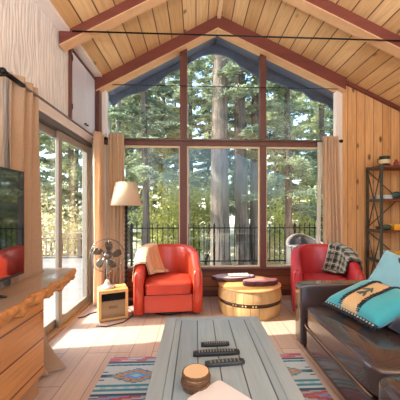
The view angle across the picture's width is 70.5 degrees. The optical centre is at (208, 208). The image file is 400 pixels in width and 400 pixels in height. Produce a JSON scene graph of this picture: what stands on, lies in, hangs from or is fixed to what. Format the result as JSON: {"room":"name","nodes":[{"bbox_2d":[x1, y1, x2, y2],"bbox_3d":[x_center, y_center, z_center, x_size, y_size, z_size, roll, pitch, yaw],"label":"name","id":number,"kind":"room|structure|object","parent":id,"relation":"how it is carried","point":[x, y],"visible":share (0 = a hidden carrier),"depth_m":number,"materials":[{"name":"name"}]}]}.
{"room":"living room","nodes":[
{"label":"living room","id":0,"kind":"room"},
{"bbox_2d":[0,0,93,299],"bbox_3d":[-1.494,-0.294,0.707,0.120,3.088,6.750,0,0,-3],"label":"wall","id":1,"kind":"structure","parent":0,"point":[30,48],"depth_m":2.40,"materials":[{"name":"brown wood"}]},
{"bbox_2d":[0,67,92,139],"bbox_3d":[-1.477,-0.935,2.905,0.117,0.051,2.024,0,0,-3],"label":"curtain rod","id":2,"kind":"object","parent":1,"relation":"attached to","point":[3,72],"visible":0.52,"depth_m":2.19,"materials":[{"name":"black metal"}]},
{"bbox_2d":[9,71,65,375],"bbox_3d":[-1.358,0.116,2.181,0.395,2.232,0.323,0,0,34],"label":"curtain","id":3,"kind":"object","parent":2,"relation":"hanging from","point":[24,155],"visible":0.51,"depth_m":2.23,"materials":[{"name":"beige fabric"}]},
{"bbox_2d":[93,131,104,305],"bbox_3d":[-1.436,0.120,3.698,0.088,2.220,0.281,0,0,-3],"label":"curtain","id":4,"kind":"object","parent":2,"relation":"hanging from","point":[98,138],"visible":0.84,"depth_m":3.61,"materials":[{"name":"beige fabric"}]},
{"bbox_2d":[39,111,92,341],"bbox_3d":[-1.583,0.190,3.086,0.120,2.120,1.410,0,0,-3],"label":"door","id":5,"kind":"structure","parent":1,"relation":"in","point":[48,126],"depth_m":3.06,"materials":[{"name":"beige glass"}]},
{"bbox_2d":[39,99,92,143],"bbox_3d":[-1.537,-0.925,3.153,0.018,0.100,1.600,0,0,-3],"label":"trim","id":6,"kind":"structure","parent":1,"relation":"attached to","point":[44,108],"depth_m":2.96,"materials":[{"name":"beige wood"}]},
{"bbox_2d":[34,0,101,76],"bbox_3d":[-1.369,-1.820,0.603,0.120,0.030,6.530,0,0,-3],"label":"trim","id":7,"kind":"structure","parent":1,"relation":"attached to","point":[46,6],"depth_m":2.78,"materials":[{"name":"beige wood"}]},
{"bbox_2d":[68,48,95,133],"bbox_3d":[-1.533,-1.386,3.493,0.056,0.800,0.780,0,0,-3],"label":"upper cabinet","id":8,"kind":"object","parent":1,"relation":"attached to","point":[81,82],"visible":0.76,"depth_m":3.40,"materials":[{"name":"white wood"}]},
{"bbox_2d":[96,90,101,133],"bbox_3d":[-1.547,-0.250,3.983,0.075,3.000,0.200,0,0,-3],"label":"trim","id":9,"kind":"structure","parent":1,"relation":"attached to","point":[98,93],"depth_m":3.89,"materials":[{"name":"brown wood"}]},
{"bbox_2d":[50,0,218,74],"bbox_3d":[-0.695,-2.340,0.744,1.960,1.020,6.750,0,0,-3],"label":"ceiling","id":10,"kind":"structure","parent":0,"point":[107,51],"depth_m":3.45,"materials":[{"name":"brown wood"}]},
{"bbox_2d":[33,295,339,399],"bbox_3d":[1.063,1.310,0.825,5.240,0.120,6.750,0,0,-3],"label":"floor","id":11,"kind":"structure","parent":0,"point":[85,349],"depth_m":2.63,"materials":[{"name":"laminate"}]},
{"bbox_2d":[0,268,75,399],"bbox_3d":[-1.205,0.889,1.397,0.388,0.722,2.315,0,0,-5],"label":"console","id":12,"kind":"object","parent":11,"relation":"on","point":[22,311],"visible":1,"depth_m":1.72,"materials":[{"name":"brown wood"}]},
{"bbox_2d":[0,167,23,297],"bbox_3d":[-1.274,0.127,1.415,0.172,0.800,1.325,0,0,-3],"label":"television","id":13,"kind":"object","parent":12,"relation":"on","point":[11,181],"visible":1,"depth_m":1.93,"materials":[{"name":"black plastic"}]},
{"bbox_2d":[97,283,127,322],"bbox_3d":[-1.114,1.077,3.268,0.316,0.345,0.240,0,0,-25],"label":"heater","id":14,"kind":"object","parent":11,"relation":"on","point":[112,304],"visible":1,"depth_m":3.17,"materials":[{"name":"brown wood"}]},
{"bbox_2d":[89,238,124,289],"bbox_3d":[-1.174,0.622,3.266,0.388,0.566,0.198,0,0,-15],"label":"fan","id":15,"kind":"object","parent":14,"relation":"on","point":[107,254],"visible":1,"depth_m":3.23,"materials":[{"name":"silver metal"}]},
{"bbox_2d":[102,292,124,301],"bbox_3d":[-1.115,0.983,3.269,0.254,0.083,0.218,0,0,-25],"label":"grille","id":16,"kind":"object","parent":14,"relation":"attached to","point":[106,296],"depth_m":3.17,"materials":[{"name":"black metal"}]},
{"bbox_2d":[96,308,132,326],"bbox_3d":[-1.010,1.244,3.272,0.237,0.010,0.616,0,0,14],"label":"power cord","id":17,"kind":"object","parent":11,"relation":"on","point":[128,308],"visible":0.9,"depth_m":3.08,"materials":[{"name":"black plastic"}]},
{"bbox_2d":[110,182,141,305],"bbox_3d":[-1.092,0.451,3.729,0.406,1.598,0.406,0,0,-3],"label":"floor lamp","id":18,"kind":"object","parent":11,"relation":"on","point":[124,193],"visible":0.82,"depth_m":3.62,"materials":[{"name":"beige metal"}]},
{"bbox_2d":[133,244,202,314],"bbox_3d":[-0.511,0.865,3.589,0.788,0.770,0.771,0,0,-8],"label":"armchair","id":19,"kind":"object","parent":11,"relation":"on","point":[178,290],"visible":1,"depth_m":3.27,"materials":[{"name":"red leather"}]},
{"bbox_2d":[132,243,168,281],"bbox_3d":[-0.723,0.653,3.590,0.433,0.396,0.550,0,0,-8],"label":"throw blanket","id":20,"kind":"object","parent":19,"relation":"on","point":[148,254],"visible":1,"depth_m":3.62,"materials":[{"name":"beige fabric"}]},
{"bbox_2d":[145,273,191,294],"bbox_3d":[-0.496,0.908,3.476,0.552,0.164,0.530,0,0,-8],"label":"seat cushion","id":21,"kind":"object","parent":19,"relation":"on","point":[162,283],"depth_m":3.25,"materials":[{"name":"red leather"}]},
{"bbox_2d":[88,353,332,399],"bbox_3d":[0.029,1.246,1.433,1.600,0.008,1.950,0,0,-3],"label":"rug","id":22,"kind":"object","parent":11,"relation":"on","point":[123,378],"visible":0.31,"depth_m":2.06,"materials":[{"name":"multicoloured fabric"}]},
{"bbox_2d":[145,316,304,399],"bbox_3d":[0.056,1.021,1.444,0.676,0.442,1.320,0,0,-3],"label":"coffee table","id":23,"kind":"object","parent":22,"relation":"on","point":[264,375],"visible":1,"depth_m":1.51,"materials":[{"name":"grey wood"}]},
{"bbox_2d":[183,381,210,394],"bbox_3d":[-0.058,0.791,1.278,0.129,0.016,0.132,0,0,-44],"label":"coaster","id":24,"kind":"object","parent":23,"relation":"on","point":[209,383],"visible":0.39,"depth_m":1.22,"materials":[{"name":"brown wood"}]},
{"bbox_2d":[180,378,208,390],"bbox_3d":[-0.064,0.774,1.277,0.130,0.016,0.129,0,0,-22],"label":"coaster","id":25,"kind":"object","parent":24,"relation":"on","point":[183,385],"visible":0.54,"depth_m":1.22,"materials":[{"name":"brown wood"}]},
{"bbox_2d":[182,374,210,387],"bbox_3d":[-0.057,0.757,1.272,0.131,0.016,0.128,0,0,-7],"label":"coaster","id":26,"kind":"object","parent":25,"relation":"on","point":[190,384],"visible":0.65,"depth_m":1.22,"materials":[{"name":"brown wood"}]},
{"bbox_2d":[182,363,209,381],"bbox_3d":[-0.058,0.740,1.280,0.126,0.016,0.127,0,0,24],"label":"coaster","id":27,"kind":"object","parent":26,"relation":"on","point":[195,372],"visible":1,"depth_m":1.27,"materials":[{"name":"brown wood"}]},
{"bbox_2d":[201,341,228,346],"bbox_3d":[0.036,0.790,1.658,0.165,0.020,0.042,0,0,-5],"label":"remote control","id":28,"kind":"object","parent":23,"relation":"on","point":[208,343],"visible":1,"depth_m":1.65,"materials":[{"name":"black plastic"}]},
{"bbox_2d":[193,348,239,356],"bbox_3d":[0.041,0.788,1.556,0.255,0.024,0.048,0,0,-5],"label":"remote control","id":29,"kind":"object","parent":23,"relation":"on","point":[223,351],"visible":1,"depth_m":1.54,"materials":[{"name":"black plastic"}]},
{"bbox_2d":[187,380,251,399],"bbox_3d":[0.047,0.792,1.158,0.200,0.016,0.210,0,0,-43],"label":"folder","id":30,"kind":"object","parent":23,"relation":"on","point":[218,390],"visible":1,"depth_m":1.20,"materials":[{"name":"paper"}]},
{"bbox_2d":[205,358,244,366],"bbox_3d":[0.081,0.789,1.457,0.205,0.022,0.046,0,0,-8],"label":"remote control","id":31,"kind":"object","parent":23,"relation":"on","point":[227,361],"visible":1,"depth_m":1.45,"materials":[{"name":"black plastic"}]},
{"bbox_2d":[218,276,281,320],"bbox_3d":[0.500,1.079,3.507,0.778,0.341,0.778,0,0,-8],"label":"table","id":32,"kind":"object","parent":11,"relation":"on","point":[234,298],"visible":0.82,"depth_m":3.19,"materials":[{"name":"beige wood"}]},
{"bbox_2d":[212,274,254,281],"bbox_3d":[0.318,0.884,3.644,0.567,0.048,0.256,0,0,-5],"label":"tray","id":33,"kind":"object","parent":32,"relation":"on","point":[219,277],"visible":0.82,"depth_m":3.55,"materials":[{"name":"brown wood"}]},
{"bbox_2d":[227,273,250,276],"bbox_3d":[0.382,0.854,3.671,0.280,0.010,0.170,0,0,-5],"label":"book","id":34,"kind":"object","parent":33,"relation":"on","point":[228,274],"visible":1,"depth_m":3.62,"materials":[{"name":"white paper"}]},
{"bbox_2d":[242,278,277,286],"bbox_3d":[0.621,0.879,3.398,0.451,0.058,0.193,0,0,-11],"label":"tray","id":35,"kind":"object","parent":32,"relation":"on","point":[253,282],"visible":1,"depth_m":3.34,"materials":[{"name":"brown wood"}]},
{"bbox_2d":[290,244,365,310],"bbox_3d":[1.440,0.865,3.578,0.788,0.770,0.771,0,0,12],"label":"armchair","id":36,"kind":"object","parent":11,"relation":"on","point":[307,260],"visible":0.33,"depth_m":3.58,"materials":[{"name":"leather"}]},
{"bbox_2d":[303,273,347,280],"bbox_3d":[1.415,0.908,3.467,0.552,0.164,0.530,0,0,12],"label":"seat cushion","id":37,"kind":"object","parent":36,"relation":"on","point":[306,276],"depth_m":3.47,"materials":[{"name":"leather"}]},
{"bbox_2d":[322,242,362,273],"bbox_3d":[1.724,0.630,3.588,0.356,0.360,0.555,0,0,-33],"label":"throw blanket","id":38,"kind":"object","parent":36,"relation":"on","point":[338,256],"visible":0.96,"depth_m":3.64,"materials":[{"name":"fabric"}]},
{"bbox_2d":[295,257,399,399],"bbox_3d":[1.354,0.820,1.564,1.092,0.860,2.200,0,0,-3],"label":"sofa","id":39,"kind":"object","parent":11,"relation":"on","point":[357,361],"visible":0.67,"depth_m":1.88,"materials":[{"name":"brown leather"}]},
{"bbox_2d":[307,306,399,396],"bbox_3d":[1.227,0.918,1.992,0.765,0.205,1.024,0,0,-3],"label":"seat cushion","id":40,"kind":"object","parent":39,"relation":"on","point":[366,356],"depth_m":1.78,"materials":[{"name":"brown leather"}]},
{"bbox_2d":[322,280,399,330],"bbox_3d":[1.205,0.683,2.121,0.438,0.235,0.538,0,0,-14],"label":"throw pillow","id":41,"kind":"object","parent":39,"relation":"on","point":[376,304],"visible":1,"depth_m":2.02,"materials":[{"name":"teal fabric"}]},
{"bbox_2d":[367,249,399,286],"bbox_3d":[1.528,0.565,2.263,0.288,0.429,0.492,0,0,-36],"label":"throw pillow","id":42,"kind":"object","parent":39,"relation":"on","point":[387,270],"visible":0.65,"depth_m":2.29,"materials":[{"name":"blue fabric"}]},
{"bbox_2d":[378,375,399,399],"bbox_3d":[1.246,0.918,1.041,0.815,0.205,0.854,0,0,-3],"label":"armrest","id":43,"kind":"object","parent":39,"relation":"on","point":[389,386],"depth_m":1.35,"materials":[{"name":"brown leather"}]},
{"bbox_2d":[386,316,399,332],"bbox_3d":[1.418,0.705,1.741,0.342,0.227,0.469,0,0,-17],"label":"throw pillow","id":44,"kind":"object","parent":39,"relation":"on","point":[395,325],"visible":0.94,"depth_m":1.84,"materials":[{"name":"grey fabric"}]},
{"bbox_2d":[366,164,399,279],"bbox_3d":[2.771,0.325,3.962,1.000,1.850,0.362,0,0,-3],"label":"shelf unit","id":45,"kind":"object","parent":11,"relation":"on","point":[381,167],"visible":0.66,"depth_m":3.93,"materials":[{"name":"black metal"}]},
{"bbox_2d":[375,250,383,259],"bbox_3d":[2.385,0.632,3.873,0.126,0.118,0.156,0,0,-3],"label":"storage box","id":46,"kind":"object","parent":45,"relation":"on","point":[378,251],"visible":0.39,"depth_m":3.88,"materials":[{"name":"beige"}]},
{"bbox_2d":[375,195,391,198],"bbox_3d":[2.399,-0.165,3.884,0.151,0.062,0.181,0,0,-5],"label":"folded cloth","id":47,"kind":"object","parent":45,"relation":"on","point":[378,196],"visible":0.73,"depth_m":3.81,"materials":[{"name":"white fabric"}]},
{"bbox_2d":[377,156,390,164],"bbox_3d":[2.399,-0.651,3.879,0.155,0.134,0.140,0,0,37],"label":"enamel mug","id":48,"kind":"object","parent":45,"relation":"on","point":[385,160],"visible":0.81,"depth_m":3.82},
{"bbox_2d":[383,224,390,229],"bbox_3d":[2.412,0.248,3.835,0.104,0.076,0.104,0,0,-3],"label":"round pot","id":49,"kind":"object","parent":45,"relation":"on","point":[385,226],"visible":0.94,"depth_m":3.80,"materials":[{"name":"green ceramic"}]},
{"bbox_2d":[388,250,399,254],"bbox_3d":[2.564,0.631,3.892,0.201,0.120,0.201,0,0,-5],"label":"folded cloth","id":50,"kind":"object","parent":45,"relation":"on","point":[397,252],"visible":0.37,"depth_m":3.82,"materials":[{"name":"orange fabric"}]},
{"bbox_2d":[390,191,399,198],"bbox_3d":[2.591,-0.194,3.882,0.242,0.119,0.044,0,0,3],"label":"fish ornament","id":51,"kind":"object","parent":45,"relation":"on","point":[395,195],"visible":0.76,"depth_m":3.87,"materials":[{"name":"teal ceramic"}]},
{"bbox_2d":[390,224,399,229],"bbox_3d":[2.564,0.247,3.892,0.154,0.078,0.164,0,0,-3],"label":"storage box","id":52,"kind":"object","parent":45,"relation":"on","point":[393,226],"visible":0.75,"depth_m":3.81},
{"bbox_2d":[105,86,399,290],"bbox_3d":[0.911,-0.312,4.136,5.000,3.125,0.120,0,0,-3],"label":"wall","id":53,"kind":"structure","parent":0,"point":[370,127],"depth_m":4.14,"materials":[{"name":"brown wood"}]},
{"bbox_2d":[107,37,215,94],"bbox_3d":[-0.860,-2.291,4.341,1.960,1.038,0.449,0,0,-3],"label":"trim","id":54,"kind":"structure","parent":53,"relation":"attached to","point":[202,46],"depth_m":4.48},
{"bbox_2d":[105,265,290,270],"bbox_3d":[0.182,0.853,4.108,3.380,0.025,0.230,0,0,-3],"label":"trim","id":55,"kind":"structure","parent":53,"relation":"attached to","point":[202,268],"depth_m":4.02,"materials":[{"name":"brown wood"}]},
{"bbox_2d":[128,289,290,297],"bbox_3d":[0.179,1.205,4.054,3.370,0.090,0.016,0,0,-3],"label":"baseboard","id":56,"kind":"structure","parent":53,"relation":"attached to","point":[206,293],"depth_m":4.04,"materials":[{"name":"brown wood"}]},
{"bbox_2d":[109,36,333,111],"bbox_3d":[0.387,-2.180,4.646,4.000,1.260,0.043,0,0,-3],"label":"trim","id":57,"kind":"structure","parent":53,"relation":"attached to","point":[248,65],"depth_m":4.63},
{"bbox_2d":[102,49,341,268],"bbox_3d":[0.217,-0.840,4.102,3.461,3.360,0.125,0,0,-3],"label":"window","id":58,"kind":"structure","parent":53,"relation":"in","point":[183,145],"depth_m":4.06,"materials":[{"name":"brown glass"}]},
{"bbox_2d":[104,137,342,142],"bbox_3d":[0.237,-0.975,4.000,3.384,0.051,0.071,0,0,-3],"label":"curtain rod","id":59,"kind":"object","parent":58,"relation":"attached to","point":[105,138],"visible":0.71,"depth_m":3.98,"materials":[{"name":"black metal"}]},
{"bbox_2d":[107,133,127,284],"bbox_3d":[-1.255,0.098,3.881,0.288,2.265,0.080,0,0,-3],"label":"curtain","id":60,"kind":"object","parent":59,"relation":"hanging from","point":[115,161],"visible":0.62,"depth_m":3.88,"materials":[{"name":"beige fabric"}]},
{"bbox_2d":[316,142,321,243],"bbox_3d":[1.583,-0.070,4.067,0.092,1.780,0.024,0,0,-3],"label":"sheer curtain","id":61,"kind":"object","parent":59,"relation":"hanging from","point":[319,144],"visible":0.81,"depth_m":4.07,"materials":[{"name":"beige fabric"}]},
{"bbox_2d":[322,135,341,243],"bbox_3d":[1.750,0.098,4.024,0.274,2.265,0.080,0,0,-3],"label":"curtain","id":62,"kind":"object","parent":59,"relation":"hanging from","point":[331,177],"visible":0.64,"depth_m":4.01,"materials":[{"name":"beige fabric"}]},
{"bbox_2d":[346,80,399,111],"bbox_3d":[2.681,-1.512,4.132,1.464,0.719,0.050,0,0,-3],"label":"trim","id":63,"kind":"structure","parent":53,"relation":"attached to","point":[348,83],"depth_m":4.10,"materials":[{"name":"brown wood"}]},
{"bbox_2d":[221,0,399,105],"bbox_3d":[2.122,-1.934,0.873,3.680,1.833,6.750,0,0,-3],"label":"ceiling","id":64,"kind":"structure","parent":0,"point":[363,64],"depth_m":3.58,"materials":[{"name":"brown wood"}]},
{"bbox_2d":[217,0,222,18],"bbox_3d":[0.289,-2.679,0.676,0.056,0.061,6.525,0,0,-3],"label":"trim","id":65,"kind":"structure","parent":64,"relation":"attached to","point":[220,3],"depth_m":3.76,"materials":[{"name":"brown wood"}]},
{"bbox_2d":[95,16,345,93],"bbox_3d":[0.188,-2.154,4.033,3.526,1.106,0.180,0,0,-3],"label":"ceiling beam","id":66,"kind":"structure","parent":64,"relation":"attached to","point":[275,53],"depth_m":3.97,"materials":[{"name":"brown wood"}]},
{"bbox_2d":[112,84,329,88],"bbox_3d":[0.242,-1.727,4.000,3.250,0.011,0.011,0,0,-3],"label":"rod","id":67,"kind":"object","parent":66,"relation":"attached to","point":[112,84],"visible":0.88,"depth_m":3.99,"materials":[{"name":"black metal"}]},
{"bbox_2d":[59,0,399,58],"bbox_3d":[0.959,-1.893,3.042,4.965,1.627,0.130,0,0,-3],"label":"ceiling beam","id":68,"kind":"structure","parent":64,"relation":"attached to","point":[327,11],"depth_m":3.00,"materials":[{"name":"brown wood"}]},
{"bbox_2d":[72,30,399,41],"bbox_3d":[1.021,-1.782,2.950,4.790,0.021,0.016,0,0,-3],"label":"rod","id":69,"kind":"object","parent":64,"relation":"attached to","point":[72,30],"visible":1,"depth_m":2.91,"materials":[{"name":"black metal"}]},
{"label":"outside","id":70,"kind":"structure","parent":0,"visible":0},
{"bbox_2d":[43,267,81,298],"bbox_3d":[-0.745,1.375,5.326,12.000,0.150,2.290,0,0,-3],"label":"deck","id":71,"kind":"object","parent":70,"point":[73,289],"depth_m":4.69,"materials":[{"name":"white wood"}]},
{"bbox_2d":[127,222,322,265],"bbox_3d":[1.084,0.799,6.254,6.460,0.998,0.048,0,0,-3],"label":"picket fence","id":72,"kind":"object","parent":71,"relation":"on","point":[294,227],"visible":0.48,"depth_m":6.21,"materials":[{"name":"black metal"}]},
{"bbox_2d":[286,233,322,264],"bbox_3d":[1.880,0.896,5.302,0.840,0.805,0.860,0,0,-11],"label":"patio chair","id":73,"kind":"object","parent":71,"relation":"on","point":[293,240],"visible":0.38,"depth_m":5.61,"materials":[{"name":"grey plastic"}]},
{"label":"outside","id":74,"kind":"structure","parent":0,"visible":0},
{"bbox_2d":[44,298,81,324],"bbox_3d":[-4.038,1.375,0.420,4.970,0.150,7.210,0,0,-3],"label":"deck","id":75,"kind":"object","parent":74,"point":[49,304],"depth_m":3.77,"materials":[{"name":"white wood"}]},
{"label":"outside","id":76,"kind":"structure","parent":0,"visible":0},
{"bbox_2d":[43,254,129,266],"bbox_3d":[-4.533,1.375,7.149,4.600,0.150,1.700,0,0,-3],"label":"deck","id":77,"kind":"object","parent":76,"point":[48,261],"visible":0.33,"depth_m":7.01,"materials":[{"name":"white wood"}]},
{"bbox_2d":[42,233,81,257],"bbox_3d":[-4.548,0.967,7.476,4.600,0.664,0.187,0,0,-3],"label":"deck railing","id":78,"kind":"object","parent":77,"relation":"on","point":[79,235],"visible":0.16,"depth_m":7.46,"materials":[{"name":"beige wood"}]},
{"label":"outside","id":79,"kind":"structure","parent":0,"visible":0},
{"bbox_2d":[41,192,315,265],"bbox_3d":[-1.032,-1.561,22.476,90.000,8.322,75.000,0,0,-3],"label":"ground","id":80,"kind":"structure","parent":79,"point":[232,218],"depth_m":16.71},
{"bbox_2d":[39,131,81,219],"bbox_3d":[-7.007,-2.832,9.957,4.092,10.502,4.076,0,0,22],"label":"fir tree","id":81,"kind":"object","parent":80,"relation":"on","point":[44,185],"visible":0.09,"depth_m":10.44,"materials":[{"name":"green plant"}]},
{"bbox_2d":[41,193,81,254],"bbox_3d":[-5.488,0.762,9.651,3.863,3.077,3.772,0,0,34],"label":"bush","id":82,"kind":"object","parent":80,"relation":"on","point":[75,225],"visible":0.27,"depth_m":9.50,"materials":[{"name":"green plant"}]},
{"bbox_2d":[41,145,81,240],"bbox_3d":[-7.264,-3.521,15.576,4.266,11.502,4.353,0,0,-13],"label":"fir tree","id":83,"kind":"object","parent":80,"relation":"on","point":[50,151],"visible":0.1,"depth_m":14.83,"materials":[{"name":"green plant"}]},
{"bbox_2d":[39,131,111,253],"bbox_3d":[-5.575,-2.862,11.161,3.587,10.502,4.002,0,0,-30],"label":"fir tree","id":84,"kind":"object","parent":80,"relation":"on","point":[69,165],"visible":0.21,"depth_m":10.96,"materials":[{"name":"green plant"}]},
{"bbox_2d":[108,95,137,137],"bbox_3d":[-3.283,-2.922,8.891,1.994,10.503,2.163,0,0,-3],"label":"tree","id":85,"kind":"object","parent":80,"relation":"on","point":[129,100],"visible":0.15,"depth_m":9.08,"materials":[{"name":"green plant"}]},
{"bbox_2d":[115,96,145,133],"bbox_3d":[-3.002,-3.176,9.363,2.025,11.002,1.997,0,0,-3],"label":"tree","id":86,"kind":"object","parent":80,"relation":"on","point":[119,126],"visible":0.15,"depth_m":9.10,"materials":[{"name":"green plant"}]},
{"bbox_2d":[111,100,169,226],"bbox_3d":[-5.299,-3.817,17.637,5.401,12.003,5.646,0,0,7],"label":"fir tree","id":87,"kind":"object","parent":80,"relation":"on","point":[138,186],"visible":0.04,"depth_m":17.41,"materials":[{"name":"green plant"}]},
{"bbox_2d":[111,93,172,253],"bbox_3d":[-3.712,-3.084,13.781,4.266,11.502,4.353,0,0,-44],"label":"fir tree","id":88,"kind":"object","parent":80,"relation":"on","point":[131,210],"visible":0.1,"depth_m":13.94,"materials":[{"name":"green plant"}]},
{"bbox_2d":[123,84,178,242],"bbox_3d":[-2.308,-3.120,11.451,2.788,11.002,2.127,0,0,44],"label":"tree","id":89,"kind":"object","parent":80,"relation":"on","point":[134,157],"visible":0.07,"depth_m":11.40,"materials":[{"name":"green plant"}]},
{"bbox_2d":[108,72,202,244],"bbox_3d":[-2.132,-3.158,9.409,3.520,11.002,3.543,0,0,42],"label":"fir tree","id":90,"kind":"object","parent":80,"relation":"on","point":[150,109],"visible":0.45,"depth_m":9.32,"materials":[{"name":"green plant"}]},
{"bbox_2d":[125,75,201,243],"bbox_3d":[-1.982,-3.042,12.397,3.270,11.002,2.354,0,0,15],"label":"tree","id":91,"kind":"object","parent":80,"relation":"on","point":[167,153],"visible":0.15,"depth_m":12.45,"materials":[{"name":"green plant"}]},
{"bbox_2d":[128,153,206,250],"bbox_3d":[-1.491,0.171,10.878,3.148,4.432,3.342,0,0,-3],"label":"bush","id":92,"kind":"object","parent":80,"relation":"on","point":[170,219],"visible":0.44,"depth_m":10.44,"materials":[{"name":"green plant"}]},
{"bbox_2d":[138,72,204,240],"bbox_3d":[-2.691,-3.330,16.157,4.303,11.502,4.325,0,0,44],"label":"fir tree","id":93,"kind":"object","parent":80,"relation":"on","point":[155,191],"visible":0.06,"depth_m":16.20,"materials":[{"name":"green plant"}]},
{"bbox_2d":[165,79,202,212],"bbox_3d":[-2.342,-4.354,22.225,4.353,11.502,4.266,0,0,-41],"label":"fir tree","id":94,"kind":"object","parent":80,"relation":"on","point":[167,100],"visible":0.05,"depth_m":21.82,"materials":[{"name":"green plant"}]},
{"bbox_2d":[165,61,211,213],"bbox_3d":[-1.080,-3.855,17.247,4.087,12.003,4.595,0,0,-28],"label":"fir tree","id":95,"kind":"object","parent":80,"relation":"on","point":[196,101],"visible":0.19,"depth_m":16.70,"materials":[{"name":"green plant"}]},
{"bbox_2d":[172,58,209,245],"bbox_3d":[-0.756,-2.862,10.143,1.611,10.503,0.928,0,0,18],"label":"tree","id":96,"kind":"object","parent":80,"relation":"on","point":[199,62],"visible":0.29,"depth_m":9.95,"materials":[{"name":"green plant"}]},
{"bbox_2d":[190,171,210,265],"bbox_3d":[-0.238,0.213,11.218,2.035,4.380,1.812,0,0,2],"label":"bush","id":97,"kind":"object","parent":80,"relation":"on","point":[196,207],"visible":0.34,"depth_m":10.99,"materials":[{"name":"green plant"}]},
{"bbox_2d":[192,76,229,230],"bbox_3d":[-0.292,-3.971,20.939,4.325,11.502,4.303,0,0,16],"label":"fir tree","id":98,"kind":"object","parent":80,"relation":"on","point":[206,135],"visible":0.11,"depth_m":20.69,"materials":[{"name":"green plant"}]},
{"bbox_2d":[174,55,249,223],"bbox_3d":[0.646,-3.611,14.782,4.266,11.502,4.353,0,0,-44],"label":"fir tree","id":99,"kind":"object","parent":80,"relation":"on","point":[204,114],"visible":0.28,"depth_m":14.97,"materials":[{"name":"green plant"}]},
{"bbox_2d":[172,55,258,264],"bbox_3d":[0.637,-3.324,8.861,2.606,11.509,3.099,0,0,-43],"label":"fir tree","id":100,"kind":"object","parent":80,"relation":"on","point":[223,66],"visible":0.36,"depth_m":8.79,"materials":[{"name":"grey plant"}]},
{"bbox_2d":[196,71,269,234],"bbox_3d":[1.773,-4.205,17.954,5.026,12.003,5.303,0,0,-41],"label":"fir tree","id":101,"kind":"object","parent":80,"relation":"on","point":[231,153],"visible":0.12,"depth_m":18.06,"materials":[{"name":"green plant"}]},
{"bbox_2d":[213,59,266,264],"bbox_3d":[1.034,-3.291,9.666,2.216,11.509,1.648,0,0,25],"label":"fir tree","id":102,"kind":"object","parent":80,"relation":"on","point":[241,182],"visible":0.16,"depth_m":9.48,"materials":[{"name":"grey plant"}]},
{"bbox_2d":[229,91,250,201],"bbox_3d":[2.763,-3.869,21.828,4.325,11.502,4.303,0,0,-15],"label":"fir tree","id":103,"kind":"object","parent":80,"relation":"on","point":[247,91],"visible":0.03,"depth_m":21.50,"materials":[{"name":"green plant"}]},
{"bbox_2d":[228,75,283,264],"bbox_3d":[1.660,-3.277,9.645,2.553,11.504,1.784,0,0,-3],"label":"fir tree","id":104,"kind":"object","parent":80,"relation":"on","point":[254,117],"visible":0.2,"depth_m":9.80,"materials":[{"name":"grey plant"}]},
{"bbox_2d":[230,222,283,264],"bbox_3d":[2.125,1.462,11.238,2.443,1.978,2.490,0,0,-3],"label":"bush","id":105,"kind":"object","parent":80,"relation":"on","point":[272,236],"visible":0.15,"depth_m":10.68,"materials":[{"name":"green plant"}]},
{"bbox_2d":[245,76,314,228],"bbox_3d":[3.543,-3.597,14.317,4.325,11.502,4.303,0,0,-3],"label":"fir tree","id":106,"kind":"object","parent":80,"relation":"on","point":[269,115],"visible":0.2,"depth_m":14.07,"materials":[{"name":"green plant"}]},
{"bbox_2d":[239,81,322,264],"bbox_3d":[2.615,-3.010,9.334,3.105,11.004,3.809,0,0,13],"label":"fir tree","id":107,"kind":"object","parent":80,"relation":"on","point":[299,161],"visible":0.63,"depth_m":9.41,"materials":[{"name":"green plant"}]},
{"bbox_2d":[247,95,318,211],"bbox_3d":[4.240,-4.030,17.359,4.337,12.003,5.275,0,0,-40],"label":"fir tree","id":108,"kind":"object","parent":80,"relation":"on","point":[306,134],"visible":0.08,"depth_m":16.97,"materials":[{"name":"green plant"}]},
{"bbox_2d":[267,179,322,262],"bbox_3d":[3.265,0.568,11.794,3.190,3.693,3.093,0,0,-41],"label":"bush","id":109,"kind":"object","parent":80,"relation":"on","point":[281,216],"visible":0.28,"depth_m":11.41,"materials":[{"name":"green plant"}]},
{"bbox_2d":[267,91,332,241],"bbox_3d":[4.436,-3.071,11.061,3.949,11.029,4.551,0,0,-37],"label":"fir tree","id":110,"kind":"object","parent":80,"relation":"on","point":[321,124],"visible":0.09,"depth_m":11.18,"materials":[{"name":"green plant"}]},
{"bbox_2d":[284,110,332,232],"bbox_3d":[5.881,-3.315,14.011,4.303,11.502,4.325,0,0,13],"label":"fir tree","id":111,"kind":"object","parent":80,"relation":"on","point":[313,182],"visible":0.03,"depth_m":13.82,"materials":[{"name":"green plant"}]},
{"bbox_2d":[291,95,329,220],"bbox_3d":[6.604,-3.628,17.912,4.266,11.502,4.353,0,0,18],"label":"fir tree","id":112,"kind":"object","parent":80,"relation":"on","point":[310,130],"visible":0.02,"depth_m":18.29,"materials":[{"name":"green plant"}]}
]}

